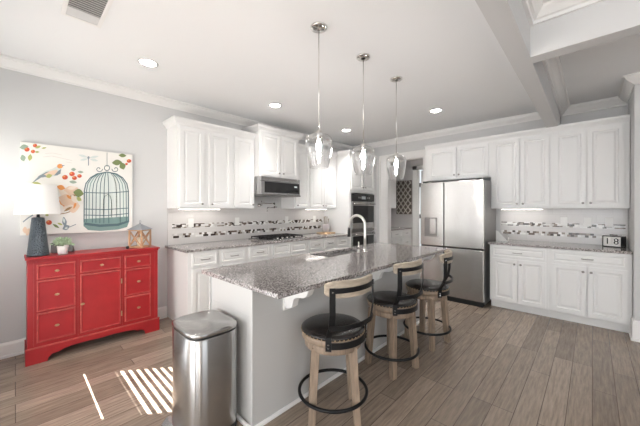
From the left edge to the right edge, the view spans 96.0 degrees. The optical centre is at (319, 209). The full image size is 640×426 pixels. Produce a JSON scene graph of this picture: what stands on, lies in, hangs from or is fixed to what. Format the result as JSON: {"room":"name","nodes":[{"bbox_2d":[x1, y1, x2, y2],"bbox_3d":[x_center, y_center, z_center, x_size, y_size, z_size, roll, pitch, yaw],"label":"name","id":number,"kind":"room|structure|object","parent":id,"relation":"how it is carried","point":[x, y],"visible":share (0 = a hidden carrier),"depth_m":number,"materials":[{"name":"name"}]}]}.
{"room":"kitchen","nodes":[
{"label":"kitchen","id":0,"kind":"room"},
{"bbox_2d":[0,67,343,342],"bbox_3d":[-0.680,-0.015,5.110,0.130,2.770,7.550,0,0,43],"label":"wall","id":1,"kind":"structure","parent":0,"point":[33,109],"depth_m":3.18,"materials":[{"name":"white paint"}]},
{"bbox_2d":[20,142,131,235],"bbox_3d":[-2.522,-0.195,3.050,0.040,0.890,0.914,0,0,43],"label":"canvas painting","id":2,"kind":"object","parent":1,"relation":"attached to","point":[94,187],"visible":0.97,"depth_m":3.03,"materials":[{"name":"fabric"}]},
{"bbox_2d":[0,306,166,359],"bbox_3d":[-2.587,1.300,2.993,0.028,0.140,1.855,0,0,43],"label":"baseboard","id":3,"kind":"structure","parent":1,"relation":"attached to","point":[15,347],"depth_m":2.70,"materials":[{"name":"white paint"}]},
{"bbox_2d":[188,218,193,226],"bbox_3d":[-1.739,0.180,3.881,0.008,0.116,0.074,0,0,43],"label":"wall outlet","id":4,"kind":"object","parent":1,"relation":"attached to","point":[190,221],"visible":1,"depth_m":3.88,"materials":[{"name":"white plastic"}]},
{"bbox_2d":[162,115,234,207],"bbox_3d":[-1.579,-0.560,3.797,0.388,1.090,0.803,0,0,43],"label":"upper cabinet","id":5,"kind":"object","parent":1,"relation":"attached to","point":[199,153],"visible":0.99,"depth_m":3.64,"materials":[{"name":"white paint"}]},
{"bbox_2d":[178,208,219,209],"bbox_3d":[-1.596,-0.007,3.842,0.040,0.016,0.550,0,0,43],"label":"light","id":6,"kind":"object","parent":5,"relation":"attached to","point":[178,208],"visible":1,"depth_m":3.81,"materials":[{"name":"white plastic"}]},
{"bbox_2d":[231,129,256,208],"bbox_3d":[-1.184,-0.560,4.214,0.388,1.090,0.344,0,0,43],"label":"upper cabinet","id":7,"kind":"object","parent":1,"relation":"attached to","point":[243,141],"visible":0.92,"depth_m":4.10,"materials":[{"name":"white paint"}]},
{"bbox_2d":[172,225,321,237],"bbox_3d":[-0.916,0.344,4.762,0.005,0.055,2.880,0,0,43],"label":"trim","id":8,"kind":"structure","parent":1,"relation":"attached to","point":[183,235],"depth_m":4.42,"materials":[{"name":"tile"}]},
{"bbox_2d":[172,219,323,227],"bbox_3d":[-0.916,0.216,4.762,0.005,0.055,2.880,0,0,43],"label":"trim","id":9,"kind":"structure","parent":1,"relation":"attached to","point":[305,220],"depth_m":4.46,"materials":[{"name":"tile"}]},
{"bbox_2d":[257,201,276,210],"bbox_3d":[-0.821,-0.055,4.675,0.259,0.170,0.286,0,0,43],"label":"pot filler","id":10,"kind":"object","parent":1,"relation":"attached to","point":[259,204],"visible":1,"depth_m":4.66,"materials":[{"name":"silver metal"}]},
{"bbox_2d":[0,54,540,150],"bbox_3d":[0.016,-1.353,3.212,3.510,0.095,5.750,0,0,43],"label":"trim","id":11,"kind":"structure","parent":1,"relation":"attached to","point":[7,62],"depth_m":3.77,"materials":[{"name":"white paint"}]},
{"bbox_2d":[241,124,303,179],"bbox_3d":[-0.758,-0.853,4.577,0.508,0.735,0.886,0,0,43],"label":"upper cabinet","id":12,"kind":"object","parent":1,"relation":"attached to","point":[276,151],"visible":0.88,"depth_m":4.36,"materials":[{"name":"white paint"}]},
{"bbox_2d":[254,176,300,197],"bbox_3d":[-0.755,-0.344,4.572,0.500,0.278,0.755,0,0,43],"label":"microwave","id":13,"kind":"object","parent":12,"relation":"attached to","point":[264,186],"visible":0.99,"depth_m":4.34,"materials":[{"name":"silver metal"}]},
{"bbox_2d":[281,143,311,208],"bbox_3d":[-0.412,-0.560,5.031,0.388,1.090,0.360,0,0,43],"label":"upper cabinet","id":14,"kind":"object","parent":1,"relation":"attached to","point":[302,202],"visible":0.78,"depth_m":4.94,"materials":[{"name":"white paint"}]},
{"bbox_2d":[309,146,337,208],"bbox_3d":[-0.036,-0.560,5.428,0.388,1.090,0.732,0,0,43],"label":"upper cabinet","id":15,"kind":"object","parent":1,"relation":"attached to","point":[322,181],"visible":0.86,"depth_m":5.29,"materials":[{"name":"white paint"}]},
{"bbox_2d":[0,0,639,145],"bbox_3d":[0.860,-1.450,1.251,7.670,0.100,11.200,0,0,43],"label":"ceiling","id":16,"kind":"structure","parent":0,"point":[239,58],"depth_m":2.63,"materials":[{"name":"white paint"}]},
{"bbox_2d":[60,0,113,28],"bbox_3d":[-1.586,-1.395,1.961,0.500,0.011,0.230,0,0,43],"label":"ceiling vent","id":17,"kind":"object","parent":16,"relation":"in","point":[91,12],"visible":1,"depth_m":2.02,"materials":[{"name":"white metal"}]},
{"bbox_2d":[137,58,158,67],"bbox_3d":[-1.640,-1.397,2.748,0.176,0.006,0.176,0,0,43],"label":"recessed light","id":18,"kind":"object","parent":16,"relation":"in","point":[146,62],"visible":1,"depth_m":2.74,"materials":[{"name":"white paint"}]},
{"bbox_2d":[269,103,281,107],"bbox_3d":[-0.603,-1.397,3.874,0.176,0.006,0.176,0,0,43],"label":"recessed light","id":19,"kind":"object","parent":16,"relation":"in","point":[273,105],"visible":1,"depth_m":3.87,"materials":[{"name":"white paint"}]},
{"bbox_2d":[305,22,332,168],"bbox_3d":[-0.009,-0.861,2.210,0.210,1.078,0.210,0,0,43],"label":"pendant light","id":20,"kind":"object","parent":16,"relation":"hanging from","point":[316,27],"visible":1,"depth_m":2.19,"materials":[{"name":"clear glass"}]},
{"bbox_2d":[316,130,321,139],"bbox_3d":[-0.009,-0.574,2.210,0.048,0.072,0.048,0,0,43],"label":"socket","id":21,"kind":"object","parent":20,"relation":"attached to","point":[318,136],"depth_m":2.19,"materials":[{"name":"silver metal"}]},
{"bbox_2d":[352,53,374,174],"bbox_3d":[0.397,-0.861,2.639,0.210,1.078,0.210,0,0,43],"label":"pendant light","id":22,"kind":"object","parent":16,"relation":"hanging from","point":[363,57],"visible":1,"depth_m":2.62,"materials":[{"name":"clear glass"}]},
{"bbox_2d":[361,143,365,150],"bbox_3d":[0.397,-0.574,2.639,0.048,0.072,0.048,0,0,43],"label":"socket","id":23,"kind":"object","parent":22,"relation":"attached to","point":[363,148],"depth_m":2.62,"materials":[{"name":"silver metal"}]},
{"bbox_2d":[386,76,405,179],"bbox_3d":[0.816,-0.861,3.082,0.210,1.078,0.210,0,0,43],"label":"pendant light","id":24,"kind":"object","parent":16,"relation":"hanging from","point":[396,79],"visible":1,"depth_m":3.07,"materials":[{"name":"silver metal"}]},
{"bbox_2d":[429,108,442,112],"bbox_3d":[1.640,-1.397,4.078,0.176,0.006,0.176,0,0,43],"label":"recessed light","id":25,"kind":"object","parent":16,"relation":"in","point":[437,110],"visible":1,"depth_m":4.06,"materials":[{"name":"white paint"}]},
{"bbox_2d":[475,0,639,127],"bbox_3d":[1.531,-1.240,-0.608,3.940,0.320,9.220,0,0,43],"label":"ceiling beams","id":26,"kind":"structure","parent":16,"relation":"attached to","point":[525,47],"depth_m":1.88,"materials":[{"name":"white paint"}]},
{"bbox_2d":[521,0,604,26],"bbox_3d":[0.643,-1.347,-1.634,3.820,0.105,6.510,0,0,43],"label":"trim","id":27,"kind":"structure","parent":16,"relation":"attached to","point":[537,11],"depth_m":1.90,"materials":[{"name":"white paint"}]},
{"bbox_2d":[0,300,639,425],"bbox_3d":[0.815,1.410,1.225,8.100,0.080,11.500,0,0,43],"label":"floor","id":28,"kind":"structure","parent":0,"point":[499,366],"depth_m":2.31,"materials":[{"name":"brown wood"}]},
{"bbox_2d":[24,245,159,366],"bbox_3d":[-2.311,0.899,3.001,0.358,0.942,1.073,0,0,43],"label":"sideboard","id":29,"kind":"object","parent":28,"relation":"on","point":[78,296],"visible":0.98,"depth_m":2.81,"materials":[{"name":"red paint"}]},
{"bbox_2d":[13,184,60,256],"bbox_3d":[-2.621,0.098,2.679,0.316,0.660,0.316,0,0,43],"label":"table lamp","id":30,"kind":"object","parent":29,"relation":"on","point":[37,199],"visible":1,"depth_m":2.62,"materials":[{"name":"white fabric"}]},
{"bbox_2d":[51,243,58,252],"bbox_3d":[-2.615,0.378,2.845,0.070,0.100,0.060,0,0,43],"label":"box","id":31,"kind":"object","parent":29,"relation":"on","point":[53,248],"visible":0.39,"depth_m":2.81,"materials":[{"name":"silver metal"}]},
{"bbox_2d":[50,237,74,254],"bbox_3d":[-2.452,0.341,2.744,0.179,0.173,0.163,0,0,24],"label":"potted plant","id":32,"kind":"object","parent":29,"relation":"on","point":[62,249],"visible":1,"depth_m":2.72,"materials":[{"name":"green plant"}]},
{"bbox_2d":[68,245,74,251],"bbox_3d":[-2.518,0.384,2.911,0.060,0.088,0.060,0,0,43],"label":"vase","id":33,"kind":"object","parent":29,"relation":"on","point":[71,247],"visible":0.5,"depth_m":2.90,"materials":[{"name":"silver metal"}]},
{"bbox_2d":[127,220,151,247],"bbox_3d":[-2.047,0.276,3.278,0.184,0.304,0.184,0,0,5],"label":"lantern","id":34,"kind":"object","parent":29,"relation":"on","point":[139,228],"visible":1,"depth_m":3.22,"materials":[{"name":"brown wood"}]},
{"bbox_2d":[167,248,218,319],"bbox_3d":[-1.575,0.928,3.584,0.682,0.883,0.374,0,0,43],"label":"base cabinet","id":35,"kind":"object","parent":28,"relation":"on","point":[187,287],"visible":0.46,"depth_m":3.38,"materials":[{"name":"white paint"}]},
{"bbox_2d":[165,233,346,252],"bbox_3d":[-0.706,0.471,4.514,0.649,0.030,2.989,0,0,43],"label":"countertop","id":36,"kind":"structure","parent":35,"relation":"on","point":[214,245],"depth_m":3.86,"materials":[{"name":"stone"}]},
{"bbox_2d":[248,233,305,240],"bbox_3d":[-0.665,0.432,4.551,0.500,0.047,0.760,0,0,43],"label":"gas cooktop","id":37,"kind":"object","parent":36,"relation":"in","point":[272,237],"visible":1,"depth_m":4.40,"materials":[{"name":"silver metal"}]},
{"bbox_3d":[0.114,0.447,5.535,0.220,0.018,0.300,0,0,43],"label":"cutting board","id":38,"kind":"object","parent":36,"relation":"on","visible":0},
{"bbox_2d":[322,224,329,231],"bbox_3d":[0.113,0.357,5.577,0.144,0.160,0.144,0,0,43],"label":"utensil crock","id":39,"kind":"object","parent":38,"relation":"on","point":[325,227],"visible":0.93,"depth_m":5.52,"materials":[{"name":"grey ceramic"}]},
{"bbox_2d":[161,310,236,425],"bbox_3d":[-0.747,1.040,1.830,0.394,0.661,0.373,0,0,43],"label":"trash can","id":40,"kind":"object","parent":28,"relation":"on","point":[204,343],"visible":1,"depth_m":1.71,"materials":[{"name":"silver metal"}]},
{"bbox_2d":[219,247,246,266],"bbox_3d":[-1.312,0.928,3.862,0.682,0.883,0.389,0,0,43],"label":"base cabinet","id":41,"kind":"object","parent":28,"relation":"on","point":[230,256],"visible":0.27,"depth_m":3.64,"materials":[{"name":"white paint"}]},
{"bbox_2d":[247,244,269,262],"bbox_3d":[-1.044,0.928,4.145,0.682,0.883,0.389,0,0,43],"label":"base cabinet","id":42,"kind":"object","parent":28,"relation":"on","point":[258,252],"visible":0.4,"depth_m":3.92,"materials":[{"name":"white paint"}]},
{"bbox_2d":[270,240,306,258],"bbox_3d":[-0.661,0.928,4.554,0.677,0.883,0.729,0,0,43],"label":"base cabinet","id":43,"kind":"object","parent":28,"relation":"on","point":[277,250],"visible":0.23,"depth_m":4.30,"materials":[{"name":"white paint"}]},
{"bbox_2d":[307,238,322,252],"bbox_3d":[-0.280,0.928,4.954,0.682,0.883,0.374,0,0,43],"label":"base cabinet","id":44,"kind":"object","parent":28,"relation":"on","point":[314,245],"visible":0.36,"depth_m":4.72,"materials":[{"name":"white paint"}]},
{"bbox_2d":[209,250,434,425],"bbox_3d":[0.267,0.928,2.770,0.834,0.883,2.408,0,0,43],"label":"kitchen island","id":45,"kind":"object","parent":28,"relation":"on","point":[273,356],"visible":0.36,"depth_m":1.96,"materials":[{"name":"grey paint"}]},
{"bbox_2d":[201,242,446,298],"bbox_3d":[0.294,0.471,2.778,0.931,0.030,2.500,0,0,43],"label":"island countertop","id":46,"kind":"structure","parent":45,"relation":"on","point":[282,277],"depth_m":2.23,"materials":[{"name":"stone"}]},
{"bbox_2d":[320,250,360,256],"bbox_3d":[0.239,0.576,3.105,0.290,0.178,0.736,0,0,43],"label":"sink","id":47,"kind":"object","parent":46,"relation":"in","point":[349,251],"visible":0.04,"depth_m":3.27,"materials":[{"name":"silver metal"}]},
{"bbox_2d":[347,214,367,251],"bbox_3d":[0.408,0.254,3.165,0.263,0.404,0.056,0,0,43],"label":"kitchen faucet","id":48,"kind":"object","parent":46,"relation":"on","point":[355,215],"visible":1,"depth_m":3.12,"materials":[{"name":"silver metal"}]},
{"bbox_2d":[323,237,335,250],"bbox_3d":[-0.039,0.928,5.208,0.682,0.883,0.324,0,0,43],"label":"base cabinet","id":49,"kind":"object","parent":28,"relation":"on","point":[328,243],"visible":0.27,"depth_m":4.98,"materials":[{"name":"white paint"}]},
{"bbox_2d":[298,274,373,425],"bbox_3d":[0.091,0.897,1.943,0.473,0.947,0.486,0,0,-39],"label":"bar stool","id":50,"kind":"object","parent":28,"relation":"on","point":[332,333],"visible":1,"depth_m":1.79,"materials":[{"name":"brown wood"}]},
{"bbox_2d":[336,236,348,248],"bbox_3d":[0.200,0.928,5.460,0.682,0.883,0.369,0,0,43],"label":"base cabinet","id":51,"kind":"object","parent":28,"relation":"on","point":[342,241],"visible":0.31,"depth_m":5.24,"materials":[{"name":"white paint"}]},
{"bbox_2d":[324,150,377,246],"bbox_3d":[0.635,0.133,5.904,0.706,2.475,0.984,0,0,43],"label":"tall cabinet","id":52,"kind":"object","parent":28,"relation":"on","point":[348,183],"visible":0.51,"depth_m":5.55,"materials":[{"name":"white paint"}]},
{"bbox_2d":[351,194,374,245],"bbox_3d":[0.676,0.325,5.860,0.630,1.250,0.755,0,0,43],"label":"double wall oven","id":53,"kind":"object","parent":52,"relation":"in","point":[361,204],"visible":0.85,"depth_m":5.63,"materials":[{"name":"silver metal"}]},
{"bbox_2d":[364,258,423,379],"bbox_3d":[0.634,0.897,2.531,0.473,0.947,0.486,0,0,-42],"label":"bar stool","id":54,"kind":"object","parent":28,"relation":"on","point":[391,305],"visible":0.99,"depth_m":2.37,"materials":[{"name":"brown wood"}]},
{"bbox_2d":[391,229,410,244],"bbox_3d":[1.595,0.928,6.949,0.642,0.883,1.490,0,0,43],"label":"base cabinet","id":55,"kind":"object","parent":28,"relation":"on","point":[403,237],"visible":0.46,"depth_m":6.95,"materials":[{"name":"white paint"}]},
{"bbox_2d":[391,227,411,230],"bbox_3d":[1.581,0.471,6.952,0.617,0.030,1.515,0,0,43],"label":"countertop","id":56,"kind":"structure","parent":55,"relation":"on","point":[392,228],"depth_m":6.97,"materials":[{"name":"stone"}]},
{"bbox_2d":[403,250,452,351],"bbox_3d":[1.121,0.896,3.002,0.486,0.946,0.473,0,0,29],"label":"bar stool","id":57,"kind":"object","parent":28,"relation":"on","point":[433,290],"visible":0.97,"depth_m":2.86,"materials":[{"name":"brown wood"}]},
{"bbox_2d":[420,178,495,307],"bbox_3d":[2.175,0.463,4.549,0.910,1.815,0.740,0,0,43],"label":"refrigerator","id":58,"kind":"object","parent":28,"relation":"on","point":[459,217],"visible":0.88,"depth_m":4.21,"materials":[{"name":"grey metal"}]},
{"bbox_2d":[490,244,548,316],"bbox_3d":[2.827,0.928,4.045,0.650,0.883,0.672,0,0,43],"label":"base cabinet","id":59,"kind":"object","parent":28,"relation":"on","point":[519,275],"visible":0.88,"depth_m":3.81,"materials":[{"name":"white paint"}]},
{"bbox_2d":[549,248,631,332],"bbox_3d":[3.323,0.928,3.576,0.715,0.883,0.672,0,0,43],"label":"base cabinet","id":60,"kind":"object","parent":28,"relation":"on","point":[586,287],"visible":0.87,"depth_m":3.34,"materials":[{"name":"white paint"}]},
{"bbox_2d":[488,239,632,253],"bbox_3d":[3.086,0.471,3.811,1.388,0.030,0.638,0,0,43],"label":"countertop","id":61,"kind":"structure","parent":60,"relation":"on","point":[524,243],"depth_m":3.65,"materials":[{"name":"stone"}]},
{"bbox_2d":[496,231,508,240],"bbox_3d":[2.643,0.384,4.167,0.027,0.156,0.171,0,0,-39],"label":"folded card","id":62,"kind":"object","parent":61,"relation":"on","point":[499,237],"visible":0.95,"depth_m":4.19,"materials":[{"name":"white paper"}]},
{"bbox_2d":[602,235,625,247],"bbox_3d":[3.593,0.389,3.519,0.100,0.133,0.180,0,0,-21],"label":"calendar","id":63,"kind":"object","parent":61,"relation":"on","point":[607,240],"visible":1,"depth_m":3.48,"materials":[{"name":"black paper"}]},
{"bbox_2d":[391,159,422,244],"bbox_3d":[2.577,-0.015,7.128,1.850,2.770,0.100,0,0,43],"label":"wall","id":64,"kind":"structure","parent":0,"point":[397,220],"depth_m":7.41,"materials":[{"name":"grey paint"}]},
{"bbox_2d":[396,180,411,213],"bbox_3d":[2.164,-0.310,7.426,0.420,0.860,0.028,0,0,43],"label":"wine rack","id":65,"kind":"object","parent":64,"relation":"attached to","point":[403,188],"visible":1,"depth_m":7.41,"materials":[{"name":"white wood"}]},
{"bbox_2d":[413,165,422,245],"bbox_3d":[2.701,0.140,6.925,0.990,2.460,0.025,0,0,43],"label":"trim","id":66,"kind":"structure","parent":64,"relation":"attached to","point":[415,168],"depth_m":7.20,"materials":[{"name":"white paint"}]},
{"bbox_2d":[418,170,419,245],"bbox_3d":[2.474,0.190,7.205,0.035,2.360,0.070,0,0,43],"label":"trim","id":67,"kind":"structure","parent":64,"relation":"attached to","point":[418,170],"depth_m":7.17,"materials":[{"name":"white paint"}]},
{"bbox_2d":[419,170,422,217],"bbox_3d":[2.733,0.195,6.947,0.695,2.330,0.100,0,0,43],"label":"door","id":68,"kind":"structure","parent":64,"relation":"in","point":[422,170],"depth_m":7.16,"materials":[{"name":"white paint"}]},
{"bbox_2d":[628,84,639,320],"bbox_3d":[4.710,-0.015,2.201,3.180,2.770,0.770,0,0,43],"label":"wall","id":69,"kind":"structure","parent":0,"point":[634,101],"depth_m":3.01,"materials":[{"name":"white paint"}]},
{"bbox_2d":[358,105,627,245],"bbox_3d":[2.349,-0.015,5.039,4.390,2.770,0.130,0,0,43],"label":"wall","id":70,"kind":"structure","parent":69,"relation":"attached to","point":[546,215],"depth_m":4.15,"materials":[{"name":"paint"}]},
{"bbox_2d":[379,149,430,243],"bbox_3d":[1.677,0.130,5.663,1.085,2.480,0.166,0,0,43],"label":"trim","id":71,"kind":"structure","parent":70,"relation":"attached to","point":[384,182],"depth_m":5.90,"materials":[{"name":"white paint"}]},
{"bbox_2d":[424,136,490,182],"bbox_3d":[2.287,-0.787,4.740,0.990,0.605,0.406,0,0,43],"label":"upper cabinet","id":72,"kind":"object","parent":70,"relation":"attached to","point":[467,159],"visible":0.87,"depth_m":4.58,"materials":[{"name":"white paint"}]},
{"bbox_2d":[490,127,550,208],"bbox_3d":[2.901,-0.552,4.159,0.700,1.075,0.406,0,0,43],"label":"upper cabinet","id":73,"kind":"object","parent":70,"relation":"attached to","point":[520,160],"visible":0.95,"depth_m":4.01,"materials":[{"name":"white paint"}]},
{"bbox_2d":[502,208,542,209],"bbox_3d":[2.932,-0.007,4.192,0.500,0.016,0.040,0,0,43],"label":"light","id":74,"kind":"object","parent":73,"relation":"attached to","point":[522,208],"visible":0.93,"depth_m":4.13,"materials":[{"name":"white plastic"}]},
{"bbox_2d":[501,222,625,228],"bbox_3d":[3.313,0.216,4.034,1.330,0.055,0.005,0,0,43],"label":"trim","id":75,"kind":"structure","parent":70,"relation":"attached to","point":[575,225],"depth_m":4.01,"materials":[{"name":"tile"}]},
{"bbox_2d":[501,230,625,237],"bbox_3d":[3.313,0.344,4.034,1.330,0.055,0.005,0,0,43],"label":"trim","id":76,"kind":"structure","parent":70,"relation":"attached to","point":[587,235],"depth_m":4.03,"materials":[{"name":"tile"}]},
{"bbox_2d":[560,217,566,225],"bbox_3d":[3.366,0.165,3.974,0.074,0.116,0.008,0,0,43],"label":"wall outlet","id":77,"kind":"object","parent":70,"relation":"attached to","point":[563,220],"visible":1,"depth_m":3.98,"materials":[{"name":"white plastic"}]},
{"bbox_2d":[584,218,591,225],"bbox_3d":[3.539,0.165,3.808,0.074,0.116,0.010,0,0,43],"label":"wall outlet","id":78,"kind":"object","parent":70,"relation":"attached to","point":[587,221],"visible":1,"depth_m":3.80,"materials":[{"name":"white plastic"}]},
{"bbox_2d":[550,114,629,207],"bbox_3d":[3.415,-0.552,3.673,0.715,1.075,0.406,0,0,43],"label":"upper cabinet","id":79,"kind":"object","parent":70,"relation":"attached to","point":[590,159],"visible":1,"depth_m":3.52,"materials":[{"name":"white paint"}]},
{"bbox_2d":[605,218,612,226],"bbox_3d":[3.685,0.165,3.671,0.074,0.116,0.010,0,0,43],"label":"wall outlet","id":80,"kind":"object","parent":70,"relation":"attached to","point":[608,221],"visible":1,"depth_m":3.67,"materials":[{"name":"white plastic"}]},
{"bbox_2d":[542,56,627,115],"bbox_3d":[3.852,-1.347,1.759,3.820,0.105,2.590,0,0,43],"label":"trim","id":81,"kind":"structure","parent":69,"relation":"attached to","point":[553,66],"depth_m":3.56,"materials":[{"name":"white paint"}]},
{"bbox_2d":[618,72,639,103],"bbox_3d":[4.648,-1.353,2.199,3.268,0.095,0.858,0,0,43],"label":"trim","id":82,"kind":"structure","parent":69,"relation":"attached to","point":[628,82],"depth_m":3.11,"materials":[{"name":"white paint"}]},
{"bbox_2d":[629,315,639,341],"bbox_3d":[4.498,1.265,1.997,3.208,0.210,0.238,0,0,43],"label":"baseboard","id":83,"kind":"structure","parent":69,"relation":"attached to","point":[634,333],"depth_m":3.00,"materials":[{"name":"white paint"}]},
{"bbox_3d":[1.339,-0.015,7.157,0.012,2.770,1.560,0,0,43],"label":"wall","id":84,"kind":"structure","parent":0,"visible":0},
{"bbox_2d":[391,166,395,207],"bbox_3d":[1.402,-0.555,6.932,0.386,1.050,1.200,0,0,43],"label":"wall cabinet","id":85,"kind":"object","parent":84,"relation":"attached to","point":[393,170],"visible":0.06,"depth_m":7.15,"materials":[{"name":"white paint"}]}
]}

